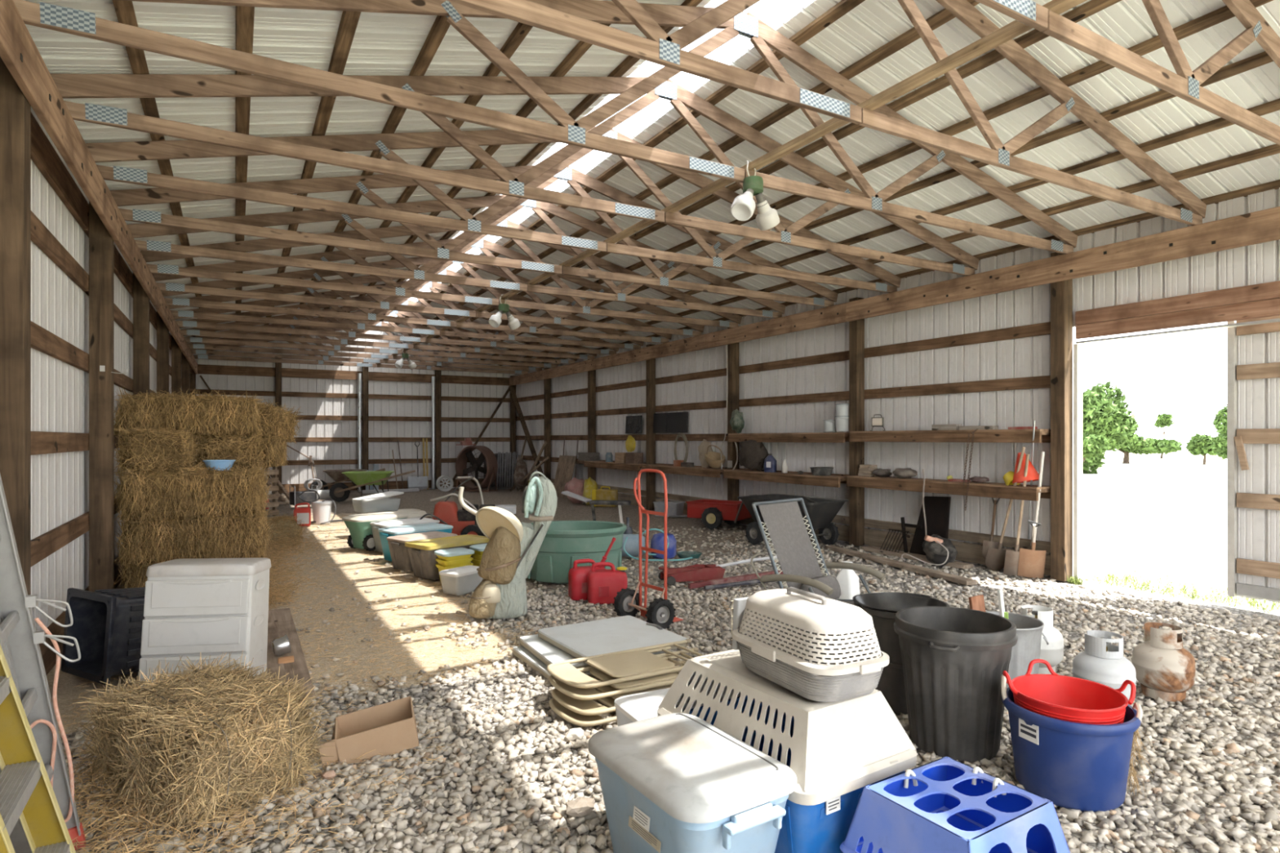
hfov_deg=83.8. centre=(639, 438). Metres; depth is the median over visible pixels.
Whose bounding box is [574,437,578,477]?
rod
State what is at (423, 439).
post
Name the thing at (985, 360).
wall
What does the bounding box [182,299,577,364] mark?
roof truss
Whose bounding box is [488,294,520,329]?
floodlight
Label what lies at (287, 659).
wood block
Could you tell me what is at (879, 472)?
rag
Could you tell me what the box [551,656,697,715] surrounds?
folding chair
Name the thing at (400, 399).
wall
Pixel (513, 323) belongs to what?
shade
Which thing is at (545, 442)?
timber
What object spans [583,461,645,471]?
wall shelf
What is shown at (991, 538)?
socket
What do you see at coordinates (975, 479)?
strap
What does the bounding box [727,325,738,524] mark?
wall post
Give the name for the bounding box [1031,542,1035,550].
socket
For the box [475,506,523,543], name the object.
mushroom cap
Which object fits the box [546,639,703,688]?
folding chair
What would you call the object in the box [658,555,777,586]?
jack
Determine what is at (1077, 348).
trim
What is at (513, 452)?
trestle
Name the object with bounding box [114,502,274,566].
hay bale
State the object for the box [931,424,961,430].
plank offcut
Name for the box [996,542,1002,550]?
socket
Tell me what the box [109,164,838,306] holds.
roof truss
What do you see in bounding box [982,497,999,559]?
shovel
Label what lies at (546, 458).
timber
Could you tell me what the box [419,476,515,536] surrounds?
rotary tiller
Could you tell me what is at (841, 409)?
pail
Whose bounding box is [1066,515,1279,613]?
weeds
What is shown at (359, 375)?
downpipe
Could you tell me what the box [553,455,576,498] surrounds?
plywood sheet
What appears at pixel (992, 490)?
wall shelf
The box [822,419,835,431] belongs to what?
pail
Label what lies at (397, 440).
stick
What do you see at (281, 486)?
timber
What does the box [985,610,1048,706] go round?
metal bin
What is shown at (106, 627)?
storage tote
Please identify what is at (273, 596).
hay
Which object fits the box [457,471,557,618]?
statue
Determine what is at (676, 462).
box
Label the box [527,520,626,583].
tank
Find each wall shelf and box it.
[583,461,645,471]
[641,464,727,477]
[723,469,846,487]
[728,432,848,442]
[846,475,1050,501]
[849,426,1050,442]
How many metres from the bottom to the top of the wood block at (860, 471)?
0.040 m
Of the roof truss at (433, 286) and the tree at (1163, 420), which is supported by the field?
the tree at (1163, 420)
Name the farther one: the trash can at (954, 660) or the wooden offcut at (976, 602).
the wooden offcut at (976, 602)
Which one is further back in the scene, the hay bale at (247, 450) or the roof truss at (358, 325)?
the roof truss at (358, 325)
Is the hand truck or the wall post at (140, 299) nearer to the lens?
the hand truck
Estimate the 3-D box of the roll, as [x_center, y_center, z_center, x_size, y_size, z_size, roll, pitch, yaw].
[-8.200,1.470,18.656,0.560,0.260,0.260,0,0,-30]
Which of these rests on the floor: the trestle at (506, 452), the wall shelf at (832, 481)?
the trestle at (506, 452)
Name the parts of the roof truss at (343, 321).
connector plate, connector plate, connector plate, connector plate, connector plate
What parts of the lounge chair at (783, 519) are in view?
backrest, armrest, seat, armrest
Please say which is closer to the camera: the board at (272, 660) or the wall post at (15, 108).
the wall post at (15, 108)
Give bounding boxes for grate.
[880,496,951,555]
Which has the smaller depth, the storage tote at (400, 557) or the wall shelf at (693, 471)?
the storage tote at (400, 557)
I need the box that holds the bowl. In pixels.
[809,466,834,475]
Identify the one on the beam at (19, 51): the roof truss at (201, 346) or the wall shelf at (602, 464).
the roof truss at (201, 346)
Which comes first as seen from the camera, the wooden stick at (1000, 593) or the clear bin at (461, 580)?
the wooden stick at (1000, 593)
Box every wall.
[31,106,171,675]
[190,328,515,494]
[515,187,1279,577]
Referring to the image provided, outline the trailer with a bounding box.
[668,498,751,529]
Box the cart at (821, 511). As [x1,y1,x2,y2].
[733,493,848,545]
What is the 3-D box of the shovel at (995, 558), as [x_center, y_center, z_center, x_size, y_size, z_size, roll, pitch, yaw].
[4.365,0.854,8.397,0.222,1.518,0.578,0,0,-20]
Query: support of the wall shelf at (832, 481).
attached to the wall post at (856, 327)
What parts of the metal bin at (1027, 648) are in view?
plastic strip, handle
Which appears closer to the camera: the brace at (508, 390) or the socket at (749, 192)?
the socket at (749, 192)
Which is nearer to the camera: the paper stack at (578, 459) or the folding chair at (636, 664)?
the folding chair at (636, 664)
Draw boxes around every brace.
[199,375,280,493]
[375,0,1086,364]
[448,388,509,485]
[508,386,543,476]
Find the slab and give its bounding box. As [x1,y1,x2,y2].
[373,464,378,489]
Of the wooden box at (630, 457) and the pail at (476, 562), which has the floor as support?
the pail at (476, 562)
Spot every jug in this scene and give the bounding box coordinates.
[729,408,744,433]
[764,453,776,472]
[835,560,859,599]
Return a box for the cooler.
[588,713,796,852]
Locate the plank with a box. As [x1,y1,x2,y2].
[362,488,418,493]
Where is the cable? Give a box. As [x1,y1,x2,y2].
[720,344,737,492]
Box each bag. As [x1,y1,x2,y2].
[582,476,597,505]
[737,440,768,471]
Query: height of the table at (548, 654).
0.054 m
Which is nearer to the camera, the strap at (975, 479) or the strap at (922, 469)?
the strap at (975, 479)
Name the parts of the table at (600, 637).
frame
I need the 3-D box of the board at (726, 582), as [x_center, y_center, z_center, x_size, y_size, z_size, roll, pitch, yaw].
[1.119,1.524,7.701,1.258,0.137,0.152,0,0,-21]
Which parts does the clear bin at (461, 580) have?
lid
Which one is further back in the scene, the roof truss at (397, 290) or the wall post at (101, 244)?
the roof truss at (397, 290)
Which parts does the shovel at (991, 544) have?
blade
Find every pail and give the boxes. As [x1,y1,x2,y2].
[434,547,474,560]
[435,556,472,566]
[435,562,472,581]
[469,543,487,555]
[471,553,482,560]
[471,557,480,566]
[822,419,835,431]
[835,404,848,415]
[835,415,848,431]
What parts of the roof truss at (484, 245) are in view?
connector plate, connector plate, connector plate, connector plate, connector plate, connector plate, connector plate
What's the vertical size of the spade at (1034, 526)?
0.729 m
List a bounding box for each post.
[0,56,31,595]
[88,200,114,591]
[133,272,149,395]
[156,311,168,395]
[171,334,181,395]
[181,351,190,396]
[190,373,195,450]
[275,358,281,494]
[362,362,368,489]
[422,438,425,489]
[425,438,428,489]
[435,365,440,488]
[510,375,515,453]
[543,368,551,480]
[587,359,595,481]
[645,344,655,510]
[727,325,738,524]
[848,297,864,546]
[1050,252,1072,582]
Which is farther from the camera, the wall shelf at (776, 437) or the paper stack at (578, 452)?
the paper stack at (578, 452)
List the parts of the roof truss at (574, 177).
connector plate, connector plate, connector plate, connector plate, connector plate, connector plate, connector plate, connector plate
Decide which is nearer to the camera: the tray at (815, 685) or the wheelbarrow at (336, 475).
the tray at (815, 685)
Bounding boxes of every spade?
[1017,451,1046,577]
[1027,520,1040,545]
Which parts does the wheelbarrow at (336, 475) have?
handle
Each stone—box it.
[320,770,336,779]
[565,728,583,740]
[565,796,594,817]
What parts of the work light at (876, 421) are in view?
glass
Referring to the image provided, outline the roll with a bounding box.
[315,489,332,499]
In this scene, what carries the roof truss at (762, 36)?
on the beam at (19, 51)
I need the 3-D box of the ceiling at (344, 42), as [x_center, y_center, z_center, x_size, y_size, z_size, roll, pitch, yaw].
[-4.131,-2.832,9.096,4.595,1.150,26.500,0,0,-30]
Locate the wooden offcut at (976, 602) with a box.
[968,595,986,612]
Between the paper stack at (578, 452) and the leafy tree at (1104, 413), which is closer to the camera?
the paper stack at (578, 452)
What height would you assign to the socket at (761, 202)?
0.122 m
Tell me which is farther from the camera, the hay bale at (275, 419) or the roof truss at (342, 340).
the roof truss at (342, 340)
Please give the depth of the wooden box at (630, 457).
16.27 m
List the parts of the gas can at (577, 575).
embossed panel, handle, spout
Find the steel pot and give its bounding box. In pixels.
[271,634,290,655]
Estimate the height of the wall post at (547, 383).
3.700 m
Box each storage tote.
[61,586,145,684]
[368,508,426,513]
[369,517,439,552]
[377,523,453,561]
[386,531,457,572]
[401,511,431,518]
[404,534,488,580]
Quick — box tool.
[948,479,970,482]
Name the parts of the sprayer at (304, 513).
handle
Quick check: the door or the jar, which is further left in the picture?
the jar
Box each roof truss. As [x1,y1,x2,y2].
[13,0,1077,253]
[50,73,978,275]
[85,126,901,293]
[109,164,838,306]
[127,195,786,318]
[140,218,742,328]
[151,238,704,336]
[160,257,671,342]
[168,268,644,349]
[173,280,618,355]
[178,290,596,359]
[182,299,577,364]
[184,308,559,367]
[186,315,543,371]
[190,321,529,373]
[447,0,1206,225]
[974,0,1279,145]
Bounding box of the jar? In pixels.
[605,452,613,462]
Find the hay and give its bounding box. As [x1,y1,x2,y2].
[62,529,375,852]
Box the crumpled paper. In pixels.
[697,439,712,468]
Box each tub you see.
[737,493,848,529]
[1000,658,1155,812]
[1011,674,1128,724]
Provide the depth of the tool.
9.00 m
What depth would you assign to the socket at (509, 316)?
11.00 m
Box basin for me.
[202,459,235,471]
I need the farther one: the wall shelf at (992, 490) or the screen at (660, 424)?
the screen at (660, 424)
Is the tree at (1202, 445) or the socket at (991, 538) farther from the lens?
the tree at (1202, 445)
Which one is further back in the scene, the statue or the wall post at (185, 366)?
the wall post at (185, 366)
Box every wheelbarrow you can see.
[309,467,385,494]
[328,470,415,502]
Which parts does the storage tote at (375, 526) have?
lid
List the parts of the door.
handle, rail, rail, rail, rail, rail, rail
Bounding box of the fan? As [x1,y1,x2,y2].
[455,445,497,492]
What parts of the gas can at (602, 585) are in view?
handle, embossed panel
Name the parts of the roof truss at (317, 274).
connector plate, connector plate, connector plate, connector plate, connector plate, connector plate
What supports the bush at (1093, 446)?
on the field
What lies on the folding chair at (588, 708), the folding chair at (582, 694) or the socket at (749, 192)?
the folding chair at (582, 694)
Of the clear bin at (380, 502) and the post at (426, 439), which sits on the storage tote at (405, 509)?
the clear bin at (380, 502)
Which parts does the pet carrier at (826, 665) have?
wire door, handle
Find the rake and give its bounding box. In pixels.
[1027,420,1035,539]
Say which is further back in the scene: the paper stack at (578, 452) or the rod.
the rod
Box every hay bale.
[71,650,335,839]
[114,386,266,436]
[114,423,200,474]
[114,461,272,521]
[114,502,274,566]
[115,554,260,588]
[191,428,268,469]
[231,393,306,443]
[257,431,293,467]
[265,511,307,551]
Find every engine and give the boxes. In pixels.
[289,478,322,507]
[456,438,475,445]
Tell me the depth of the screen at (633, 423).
16.77 m
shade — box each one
[394,358,404,368]
[407,360,417,369]
[488,311,502,327]
[506,314,520,329]
[730,191,755,221]
[755,199,779,230]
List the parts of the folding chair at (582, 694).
backrest, seat, leg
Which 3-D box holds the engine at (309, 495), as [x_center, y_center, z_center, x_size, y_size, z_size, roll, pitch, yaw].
[-7.737,1.269,16.517,0.632,0.662,0.423,0,0,-41]
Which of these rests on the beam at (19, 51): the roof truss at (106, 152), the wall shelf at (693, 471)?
the roof truss at (106, 152)
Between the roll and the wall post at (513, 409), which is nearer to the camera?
the roll
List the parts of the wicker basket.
handle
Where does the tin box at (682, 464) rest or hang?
on the wall shelf at (693, 471)
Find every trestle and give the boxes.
[496,452,503,489]
[501,452,505,488]
[503,452,510,488]
[506,452,511,488]
[509,452,512,488]
[511,452,516,488]
[514,452,517,488]
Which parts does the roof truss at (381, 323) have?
connector plate, connector plate, connector plate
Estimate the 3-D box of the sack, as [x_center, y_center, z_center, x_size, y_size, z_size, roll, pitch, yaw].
[-0.224,0.125,16.574,0.190,0.410,0.395,0,0,-44]
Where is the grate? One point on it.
(937, 508)
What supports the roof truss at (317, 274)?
on the beam at (19, 51)
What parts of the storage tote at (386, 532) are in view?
handle, lid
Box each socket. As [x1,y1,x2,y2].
[505,311,512,318]
[742,188,754,199]
[755,192,767,207]
[989,536,993,542]
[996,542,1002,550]
[1014,544,1019,551]
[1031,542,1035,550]
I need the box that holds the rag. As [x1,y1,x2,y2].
[871,468,892,476]
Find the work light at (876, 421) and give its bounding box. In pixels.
[870,413,885,431]
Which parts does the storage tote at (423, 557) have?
handle, lid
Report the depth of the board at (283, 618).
5.26 m
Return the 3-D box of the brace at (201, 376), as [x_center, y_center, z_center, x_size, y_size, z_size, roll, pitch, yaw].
[-11.088,-0.075,19.808,1.969,3.273,0.140,0,0,-30]
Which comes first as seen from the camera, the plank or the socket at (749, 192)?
the socket at (749, 192)
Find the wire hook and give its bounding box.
[99,365,128,373]
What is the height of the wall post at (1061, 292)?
3.700 m
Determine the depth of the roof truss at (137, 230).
9.31 m
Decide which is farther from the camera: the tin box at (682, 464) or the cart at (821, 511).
the tin box at (682, 464)
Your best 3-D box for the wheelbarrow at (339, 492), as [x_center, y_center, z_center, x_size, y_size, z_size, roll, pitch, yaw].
[-6.812,1.221,18.085,2.038,0.790,0.825,0,0,-8]
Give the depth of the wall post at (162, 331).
11.52 m
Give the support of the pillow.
on the lounge chair at (783, 519)
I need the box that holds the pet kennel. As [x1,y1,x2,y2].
[657,649,916,852]
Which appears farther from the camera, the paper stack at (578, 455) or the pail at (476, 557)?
the paper stack at (578, 455)
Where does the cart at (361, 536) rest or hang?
on the floor
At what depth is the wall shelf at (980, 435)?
8.99 m
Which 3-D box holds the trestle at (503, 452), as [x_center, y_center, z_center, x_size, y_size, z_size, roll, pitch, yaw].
[-4.308,1.025,22.792,0.207,1.168,0.700,0,0,-8]
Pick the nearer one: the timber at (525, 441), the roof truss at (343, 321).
the roof truss at (343, 321)
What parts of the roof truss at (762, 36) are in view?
connector plate, connector plate, connector plate, connector plate, connector plate, connector plate, connector plate, connector plate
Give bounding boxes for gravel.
[63,525,1279,852]
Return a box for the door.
[1226,315,1279,603]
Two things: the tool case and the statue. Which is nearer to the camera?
the statue
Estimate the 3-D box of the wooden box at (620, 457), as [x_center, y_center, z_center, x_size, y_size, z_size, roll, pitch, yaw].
[-0.393,0.460,16.878,0.220,0.240,0.450,0,0,-30]
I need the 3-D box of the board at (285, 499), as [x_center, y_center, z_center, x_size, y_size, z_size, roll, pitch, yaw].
[-9.056,1.570,18.416,1.900,0.050,0.150,0,0,-27]
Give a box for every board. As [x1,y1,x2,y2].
[262,622,287,688]
[267,608,315,702]
[269,497,288,501]
[278,499,326,504]
[688,569,783,590]
[825,545,976,585]
[860,546,973,568]
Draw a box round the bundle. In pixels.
[513,456,528,491]
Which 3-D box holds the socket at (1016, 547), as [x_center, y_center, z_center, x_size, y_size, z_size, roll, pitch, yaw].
[4.379,1.305,8.287,0.043,0.155,0.069,0,0,-5]
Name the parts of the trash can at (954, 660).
handle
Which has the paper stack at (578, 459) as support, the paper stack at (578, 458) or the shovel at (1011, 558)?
the paper stack at (578, 458)
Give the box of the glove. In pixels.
[892,467,917,478]
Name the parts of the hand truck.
frame, toe plate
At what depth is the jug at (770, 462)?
12.19 m
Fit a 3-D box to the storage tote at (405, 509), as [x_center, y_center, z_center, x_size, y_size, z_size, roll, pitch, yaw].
[-4.029,1.401,11.799,0.578,0.398,0.934,0,0,44]
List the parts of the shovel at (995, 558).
blade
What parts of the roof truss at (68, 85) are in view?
connector plate, connector plate, connector plate, connector plate, connector plate, connector plate, connector plate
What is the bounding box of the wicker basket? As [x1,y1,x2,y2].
[704,444,725,468]
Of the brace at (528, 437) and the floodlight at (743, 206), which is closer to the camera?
the floodlight at (743, 206)
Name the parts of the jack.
lift arm, handle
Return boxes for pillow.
[800,575,840,599]
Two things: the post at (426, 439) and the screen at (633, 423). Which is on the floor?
the post at (426, 439)
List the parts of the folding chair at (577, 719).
backrest, seat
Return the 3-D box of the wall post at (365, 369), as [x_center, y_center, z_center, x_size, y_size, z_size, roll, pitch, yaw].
[-8.315,-0.400,21.578,0.160,4.000,0.160,0,0,-30]
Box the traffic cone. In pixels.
[1003,452,1039,485]
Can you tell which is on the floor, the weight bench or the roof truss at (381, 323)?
the weight bench
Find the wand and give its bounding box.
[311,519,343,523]
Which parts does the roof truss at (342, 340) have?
connector plate, connector plate, connector plate, connector plate, connector plate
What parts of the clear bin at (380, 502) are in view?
lid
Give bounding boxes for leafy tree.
[1082,381,1139,474]
[1211,404,1226,460]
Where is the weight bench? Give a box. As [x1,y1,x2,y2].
[561,490,631,524]
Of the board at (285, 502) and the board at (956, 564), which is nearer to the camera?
the board at (956, 564)
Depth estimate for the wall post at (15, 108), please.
3.65 m
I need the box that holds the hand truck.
[612,468,683,629]
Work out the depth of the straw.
5.13 m
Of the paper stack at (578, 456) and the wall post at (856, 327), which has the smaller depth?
the wall post at (856, 327)
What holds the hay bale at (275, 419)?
on the hay bale at (275, 449)
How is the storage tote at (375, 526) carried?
on the floor
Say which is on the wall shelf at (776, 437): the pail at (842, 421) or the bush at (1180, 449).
the pail at (842, 421)
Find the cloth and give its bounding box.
[564,477,584,503]
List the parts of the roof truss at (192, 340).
connector plate, connector plate, connector plate, connector plate, connector plate, connector plate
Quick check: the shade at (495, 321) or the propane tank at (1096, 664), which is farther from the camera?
the shade at (495, 321)
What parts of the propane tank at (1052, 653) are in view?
valve knob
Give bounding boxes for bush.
[1082,432,1111,462]
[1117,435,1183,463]
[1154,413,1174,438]
[1156,439,1182,458]
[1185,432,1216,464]
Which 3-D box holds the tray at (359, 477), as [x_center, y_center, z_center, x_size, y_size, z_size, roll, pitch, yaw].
[-6.883,1.012,18.076,1.162,0.325,0.825,0,0,-8]
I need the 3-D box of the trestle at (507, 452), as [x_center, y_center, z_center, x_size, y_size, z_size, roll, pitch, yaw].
[-4.165,1.025,22.874,0.207,1.168,0.700,0,0,-11]
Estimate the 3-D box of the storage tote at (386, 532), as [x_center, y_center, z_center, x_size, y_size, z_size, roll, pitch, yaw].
[-2.987,1.386,9.516,0.478,0.428,0.914,0,0,42]
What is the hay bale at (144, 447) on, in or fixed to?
on the hay bale at (181, 495)
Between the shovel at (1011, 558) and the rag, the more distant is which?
the rag
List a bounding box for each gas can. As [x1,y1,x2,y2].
[568,537,616,600]
[586,562,627,604]
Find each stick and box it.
[391,449,398,488]
[397,440,403,488]
[996,589,1004,617]
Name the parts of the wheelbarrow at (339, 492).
handle, leg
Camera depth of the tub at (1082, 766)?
3.09 m
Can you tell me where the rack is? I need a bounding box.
[484,453,514,488]
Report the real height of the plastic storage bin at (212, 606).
0.811 m
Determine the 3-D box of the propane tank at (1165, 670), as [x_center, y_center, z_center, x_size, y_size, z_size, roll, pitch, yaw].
[3.255,1.385,4.435,0.322,0.430,0.322,0,0,7]
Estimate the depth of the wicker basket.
13.55 m
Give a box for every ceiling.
[24,0,711,338]
[387,0,1279,370]
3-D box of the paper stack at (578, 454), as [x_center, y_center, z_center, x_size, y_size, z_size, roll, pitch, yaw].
[-1.336,0.423,18.540,0.300,0.033,0.700,0,0,-30]
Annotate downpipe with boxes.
[357,373,361,492]
[431,376,435,488]
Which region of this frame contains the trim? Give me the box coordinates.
[1073,343,1082,580]
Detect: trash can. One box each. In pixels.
[852,592,949,715]
[893,606,1017,762]
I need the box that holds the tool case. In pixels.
[591,486,617,506]
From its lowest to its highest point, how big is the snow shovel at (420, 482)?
1.515 m
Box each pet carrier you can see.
[730,586,888,702]
[840,755,1070,852]
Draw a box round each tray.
[323,469,367,481]
[342,471,394,484]
[737,628,884,702]
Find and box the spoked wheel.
[435,475,453,491]
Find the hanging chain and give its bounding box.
[963,428,977,511]
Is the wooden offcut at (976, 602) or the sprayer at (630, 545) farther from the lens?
the sprayer at (630, 545)
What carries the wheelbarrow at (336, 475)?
on the floor
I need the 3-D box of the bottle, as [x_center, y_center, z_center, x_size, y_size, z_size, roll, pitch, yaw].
[2.419,0.469,11.924,0.100,0.222,0.098,0,0,-30]
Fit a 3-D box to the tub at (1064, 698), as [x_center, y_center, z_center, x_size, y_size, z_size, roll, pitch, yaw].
[1.949,1.276,3.251,0.459,0.248,0.468,0,0,43]
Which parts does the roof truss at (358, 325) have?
connector plate, connector plate, connector plate, connector plate, connector plate, connector plate, connector plate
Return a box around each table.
[512,645,597,679]
[520,634,664,668]
[537,615,687,665]
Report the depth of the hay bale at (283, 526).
10.33 m
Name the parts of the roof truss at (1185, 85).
connector plate, connector plate, connector plate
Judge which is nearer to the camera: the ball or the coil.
the ball
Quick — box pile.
[922,533,957,566]
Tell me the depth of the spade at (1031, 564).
8.18 m
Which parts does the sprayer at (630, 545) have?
grey tank, blue tank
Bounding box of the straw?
[58,514,542,852]
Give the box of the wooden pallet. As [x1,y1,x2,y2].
[260,466,278,515]
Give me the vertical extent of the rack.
1.100 m
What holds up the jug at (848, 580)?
on the floor
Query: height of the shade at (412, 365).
0.241 m
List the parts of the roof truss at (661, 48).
connector plate, connector plate, connector plate, connector plate, connector plate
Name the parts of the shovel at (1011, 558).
blade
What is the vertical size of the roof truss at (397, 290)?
1.367 m
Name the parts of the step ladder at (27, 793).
rail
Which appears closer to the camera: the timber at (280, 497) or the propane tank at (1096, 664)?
the propane tank at (1096, 664)
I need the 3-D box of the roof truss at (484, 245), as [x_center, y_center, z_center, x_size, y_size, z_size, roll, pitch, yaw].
[-2.776,-2.734,12.073,9.362,1.367,0.047,0,0,-30]
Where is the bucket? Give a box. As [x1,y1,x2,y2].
[297,489,336,524]
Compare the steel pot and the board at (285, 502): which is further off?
the board at (285, 502)
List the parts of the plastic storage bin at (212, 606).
panel, drawer, panel, drawer, panel, drawer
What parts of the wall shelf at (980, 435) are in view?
red strip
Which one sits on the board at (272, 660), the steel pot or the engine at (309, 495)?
the steel pot
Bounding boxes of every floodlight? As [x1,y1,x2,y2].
[394,349,417,369]
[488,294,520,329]
[730,160,779,230]
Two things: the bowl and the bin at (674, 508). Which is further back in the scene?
the bin at (674, 508)
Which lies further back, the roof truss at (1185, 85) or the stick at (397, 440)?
the stick at (397, 440)
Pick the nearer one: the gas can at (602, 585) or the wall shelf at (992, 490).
the gas can at (602, 585)
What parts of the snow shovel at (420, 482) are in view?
blade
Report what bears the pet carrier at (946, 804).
on the gravel
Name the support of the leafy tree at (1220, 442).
on the field
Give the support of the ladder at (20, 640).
on the floor
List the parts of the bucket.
lid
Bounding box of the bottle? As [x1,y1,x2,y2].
[781,459,787,473]
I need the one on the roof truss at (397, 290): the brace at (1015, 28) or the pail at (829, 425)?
the brace at (1015, 28)
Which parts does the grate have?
plate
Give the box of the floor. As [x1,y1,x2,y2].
[46,486,1279,852]
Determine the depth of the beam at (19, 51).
4.43 m
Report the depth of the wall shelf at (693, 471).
14.26 m
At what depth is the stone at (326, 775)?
3.34 m
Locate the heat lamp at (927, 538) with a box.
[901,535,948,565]
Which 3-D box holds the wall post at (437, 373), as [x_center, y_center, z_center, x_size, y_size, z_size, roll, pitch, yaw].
[-6.419,-0.400,22.654,0.160,4.000,0.160,0,0,-30]
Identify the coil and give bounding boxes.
[674,432,688,462]
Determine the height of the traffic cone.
0.447 m
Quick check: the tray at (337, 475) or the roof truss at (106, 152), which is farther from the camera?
the tray at (337, 475)
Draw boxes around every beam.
[0,0,197,373]
[509,206,1279,386]
[1075,280,1279,343]
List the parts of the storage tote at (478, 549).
lid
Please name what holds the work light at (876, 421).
on the wall shelf at (980, 435)
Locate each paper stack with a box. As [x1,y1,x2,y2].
[577,452,599,453]
[577,453,599,455]
[577,455,599,457]
[577,456,599,457]
[577,457,599,459]
[577,458,599,461]
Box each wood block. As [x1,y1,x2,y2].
[277,655,293,663]
[857,473,878,476]
[858,467,877,471]
[858,470,872,473]
[859,464,877,467]
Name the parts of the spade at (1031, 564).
blade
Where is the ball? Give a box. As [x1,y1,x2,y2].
[946,475,952,480]
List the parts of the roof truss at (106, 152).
connector plate, connector plate, connector plate, connector plate, connector plate, connector plate, connector plate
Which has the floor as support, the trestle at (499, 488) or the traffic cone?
the trestle at (499, 488)
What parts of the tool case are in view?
panel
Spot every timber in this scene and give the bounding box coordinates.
[263,475,285,502]
[265,467,289,501]
[509,456,549,491]
[513,437,526,489]
[520,440,546,491]
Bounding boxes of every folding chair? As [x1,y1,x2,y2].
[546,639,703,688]
[548,647,698,700]
[548,671,679,726]
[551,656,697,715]
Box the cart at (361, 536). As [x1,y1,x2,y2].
[342,511,408,551]
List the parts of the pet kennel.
panel, panel, panel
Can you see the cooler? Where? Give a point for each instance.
(671, 783)
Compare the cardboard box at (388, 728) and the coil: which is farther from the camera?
the coil
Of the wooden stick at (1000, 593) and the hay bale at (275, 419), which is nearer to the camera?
the wooden stick at (1000, 593)
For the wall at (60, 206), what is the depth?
5.30 m
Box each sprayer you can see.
[293,502,311,526]
[620,517,702,561]
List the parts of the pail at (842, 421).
lid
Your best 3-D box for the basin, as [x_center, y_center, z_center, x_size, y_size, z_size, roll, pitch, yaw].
[-4.194,0.271,7.106,0.284,0.107,0.284,0,0,-30]
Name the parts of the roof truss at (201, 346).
connector plate, connector plate, connector plate, connector plate, connector plate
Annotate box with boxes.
[318,696,418,767]
[614,452,626,462]
[614,688,670,726]
[625,452,643,463]
[673,459,684,466]
[680,462,693,466]
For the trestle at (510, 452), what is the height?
1.168 m
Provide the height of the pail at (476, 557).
0.205 m
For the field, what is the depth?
14.25 m
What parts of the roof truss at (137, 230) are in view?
connector plate, connector plate, connector plate, connector plate, connector plate, connector plate, connector plate, connector plate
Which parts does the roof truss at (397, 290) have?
connector plate, connector plate, connector plate, connector plate, connector plate, connector plate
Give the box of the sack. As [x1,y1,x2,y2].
[625,435,635,452]
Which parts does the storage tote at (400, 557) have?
handle, lid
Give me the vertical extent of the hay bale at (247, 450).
0.516 m
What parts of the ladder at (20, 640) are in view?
rail, rail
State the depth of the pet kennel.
2.69 m
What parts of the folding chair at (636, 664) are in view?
backrest, seat, leg, leg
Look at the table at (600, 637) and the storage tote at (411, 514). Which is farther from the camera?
the storage tote at (411, 514)
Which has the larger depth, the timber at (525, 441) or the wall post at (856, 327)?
the timber at (525, 441)
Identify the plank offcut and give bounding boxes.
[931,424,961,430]
[958,425,998,430]
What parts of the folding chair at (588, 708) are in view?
backrest, seat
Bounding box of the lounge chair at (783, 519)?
[751,497,885,642]
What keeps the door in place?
in the wall at (985, 360)
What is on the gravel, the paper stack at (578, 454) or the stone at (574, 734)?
the stone at (574, 734)
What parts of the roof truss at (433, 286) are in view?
connector plate, connector plate, connector plate, connector plate, connector plate, connector plate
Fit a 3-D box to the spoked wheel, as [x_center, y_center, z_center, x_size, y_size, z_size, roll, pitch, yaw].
[-5.886,1.360,21.496,0.480,0.480,0.180,0,0,-30]
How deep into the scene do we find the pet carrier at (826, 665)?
2.72 m
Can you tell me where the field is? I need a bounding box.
[1082,448,1279,615]
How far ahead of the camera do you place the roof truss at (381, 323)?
20.22 m
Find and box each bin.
[138,557,271,687]
[351,491,404,513]
[439,565,482,595]
[653,501,684,516]
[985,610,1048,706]
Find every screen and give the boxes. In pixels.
[625,415,642,433]
[653,413,666,433]
[666,411,688,433]
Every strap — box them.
[922,469,926,535]
[969,475,989,483]
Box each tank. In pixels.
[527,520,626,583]
[1020,604,1063,674]
[1071,630,1136,700]
[1131,622,1195,702]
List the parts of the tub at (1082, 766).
rope handle, loop handle, loop handle, flexible tub, loop handle, rope handle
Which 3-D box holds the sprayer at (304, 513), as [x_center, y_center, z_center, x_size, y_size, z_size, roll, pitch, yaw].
[-6.194,1.390,13.070,0.280,0.420,0.214,0,0,-22]
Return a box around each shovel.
[407,440,428,489]
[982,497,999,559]
[985,446,1025,571]
[1003,453,1029,576]
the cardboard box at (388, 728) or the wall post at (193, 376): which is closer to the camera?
the cardboard box at (388, 728)
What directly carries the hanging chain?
hanging from the wall shelf at (980, 435)
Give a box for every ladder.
[0,474,86,852]
[0,644,75,852]
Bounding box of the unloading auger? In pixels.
[286,444,316,481]

